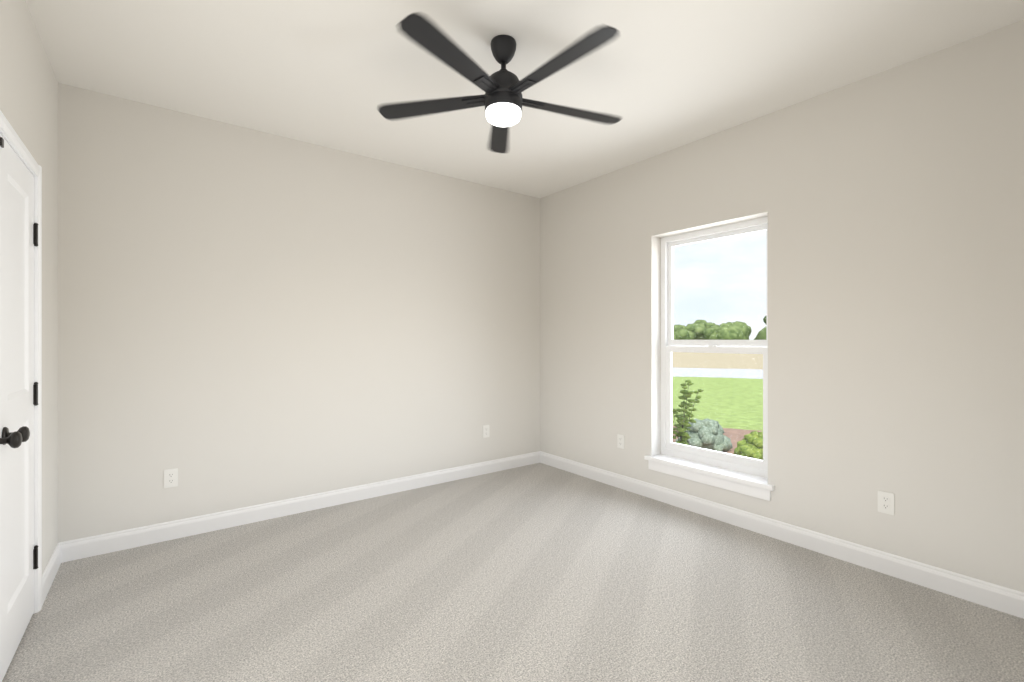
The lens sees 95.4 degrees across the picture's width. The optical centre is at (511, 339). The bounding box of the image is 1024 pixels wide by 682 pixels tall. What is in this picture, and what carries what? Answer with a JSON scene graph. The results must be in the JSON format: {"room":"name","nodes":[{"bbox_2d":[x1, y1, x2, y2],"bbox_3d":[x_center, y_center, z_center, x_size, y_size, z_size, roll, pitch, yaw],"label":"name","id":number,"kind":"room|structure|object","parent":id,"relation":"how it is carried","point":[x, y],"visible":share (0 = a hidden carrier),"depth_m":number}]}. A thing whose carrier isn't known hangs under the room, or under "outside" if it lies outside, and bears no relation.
{"room":"empty bedroom","nodes":[
{"label":"empty bedroom","id":0,"kind":"room"},
{"bbox_2d":[0,137,3,147],"bbox_3d":[-1.867,-0.721,1.705,0.006,0.030,0.026,0,0,-37],"label":"hinge","id":1,"kind":"object","parent":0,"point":[1,142],"depth_m":1.70},
{"bbox_2d":[0,431,21,447],"bbox_3d":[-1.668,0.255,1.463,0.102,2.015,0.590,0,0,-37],"label":"door knob","id":2,"kind":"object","parent":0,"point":[13,440],"depth_m":1.65},
{"bbox_2d":[0,0,57,573],"bbox_3d":[-1.491,-0.096,1.107,0.120,2.740,4.105,0,0,-37],"label":"wall","id":3,"kind":"structure","parent":0,"point":[28,95],"depth_m":2.35},
{"bbox_2d":[0,133,33,681],"bbox_3d":[-2.026,0.255,1.936,0.102,2.015,0.590,0,0,-37],"label":"closet door","id":4,"kind":"structure","parent":3,"relation":"in","point":[16,388],"depth_m":1.92},
{"bbox_2d":[0,110,41,613],"bbox_3d":[-1.906,0.250,1.655,0.120,2.048,1.226,0,0,-37],"label":"door frame","id":5,"kind":"structure","parent":3,"relation":"attached to","point":[8,142],"depth_m":2.17},
{"bbox_2d":[33,223,37,568],"bbox_3d":[-2.209,0.263,2.161,0.015,1.609,0.027,0,0,-37],"label":"closet door hinges","id":6,"kind":"object","parent":3,"relation":"attached to","point":[35,392],"visible":1,"depth_m":2.16},
{"bbox_2d":[42,541,65,604],"bbox_3d":[-2.409,1.217,2.431,0.015,0.114,0.534,0,0,-37],"label":"baseboard","id":7,"kind":"structure","parent":3,"relation":"attached to","point":[58,556],"depth_m":2.46},
{"bbox_2d":[58,83,539,542],"bbox_3d":[-1.195,-0.096,3.812,4.218,2.740,0.150,0,0,-37],"label":"wall","id":8,"kind":"structure","parent":0,"point":[247,317],"depth_m":3.30},
{"bbox_2d":[164,468,177,487],"bbox_3d":[-2.174,0.884,2.971,0.072,0.116,0.008,0,0,-37],"label":"electrical outlet","id":9,"kind":"object","parent":8,"relation":"attached to","point":[170,477],"visible":1,"depth_m":2.97},
{"bbox_2d":[66,452,537,561],"bbox_3d":[-1.152,1.217,3.741,3.600,0.114,0.015,0,0,-37],"label":"baseboard","id":10,"kind":"structure","parent":8,"relation":"attached to","point":[96,545],"depth_m":3.30},
{"bbox_2d":[483,425,488,437],"bbox_3d":[-0.245,0.874,4.432,0.072,0.116,0.008,0,0,-37],"label":"electrical outlet","id":11,"kind":"object","parent":8,"relation":"attached to","point":[485,431],"visible":1,"depth_m":4.42},
{"bbox_2d":[2,463,1023,681],"bbox_3d":[-0.001,1.314,2.235,4.218,0.080,4.405,0,0,-37],"label":"floor","id":12,"kind":"structure","parent":0,"point":[538,572],"depth_m":2.23},
{"bbox_2d":[26,0,1023,197],"bbox_3d":[-0.001,-1.516,2.235,4.218,0.100,4.405,0,0,-37],"label":"ceiling","id":13,"kind":"structure","parent":0,"point":[657,77],"depth_m":2.48},
{"bbox_2d":[378,13,620,153],"bbox_3d":[-0.007,-1.268,2.271,1.294,0.394,1.248,0,0,-37],"label":"ceiling fan","id":14,"kind":"object","parent":13,"relation":"hanging from","point":[502,100],"visible":1,"depth_m":2.22},
{"bbox_2d":[540,20,1023,592],"bbox_3d":[1.518,-0.096,3.386,0.192,2.740,4.105,0,0,-37],"label":"wall","id":15,"kind":"structure","parent":0,"point":[888,204],"depth_m":2.64},
{"bbox_2d":[617,434,623,448],"bbox_3d":[0.932,0.874,3.994,0.008,0.116,0.072,0,0,-37],"label":"electrical outlet","id":16,"kind":"object","parent":15,"relation":"attached to","point":[620,441],"visible":1,"depth_m":3.99},
{"bbox_2d":[644,216,774,500],"bbox_3d":[1.456,0.106,3.438,0.227,1.876,0.987,0,0,-37],"label":"window","id":17,"kind":"structure","parent":15,"relation":"in","point":[713,457],"depth_m":3.48},
{"bbox_2d":[538,451,1023,618],"bbox_3d":[1.435,1.217,3.323,0.015,0.114,3.805,0,0,-37],"label":"baseboard","id":18,"kind":"structure","parent":15,"relation":"attached to","point":[992,596],"depth_m":2.75},
{"bbox_2d":[878,491,893,514],"bbox_3d":[2.035,0.889,2.537,0.008,0.116,0.072,0,0,-37],"label":"electrical outlet","id":19,"kind":"object","parent":15,"relation":"attached to","point":[886,502],"visible":1,"depth_m":2.53},
{"label":"outside","id":20,"kind":"structure","parent":0,"visible":0},
{"bbox_2d":[672,352,762,453],"bbox_3d":[49.528,1.674,100.235,500.000,0.200,500.000,0,0,-37],"label":"ground","id":21,"kind":"structure","parent":20,"point":[718,408],"depth_m":14.96},
{"bbox_2d":[672,380,703,444],"bbox_3d":[1.878,1.002,5.089,0.313,1.143,0.379,0,0,41],"label":"sapling","id":22,"kind":"object","parent":21,"relation":"on","point":[682,426],"depth_m":5.07},
{"bbox_2d":[676,418,732,451],"bbox_3d":[2.722,1.390,6.648,0.732,0.549,0.703,0,0,-37],"label":"shrub","id":23,"kind":"object","parent":21,"relation":"on","point":[698,432],"depth_m":6.42},
{"bbox_2d":[674,317,765,339],"bbox_3d":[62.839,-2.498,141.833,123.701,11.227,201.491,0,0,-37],"label":"tree","id":24,"kind":"object","parent":21,"relation":"on","point":[744,329],"depth_m":133.59},
{"bbox_2d":[734,431,762,459],"bbox_3d":[3.098,1.382,5.759,0.625,0.562,0.651,0,0,-37],"label":"shrub","id":25,"kind":"object","parent":21,"relation":"on","point":[749,442],"depth_m":5.67}
]}

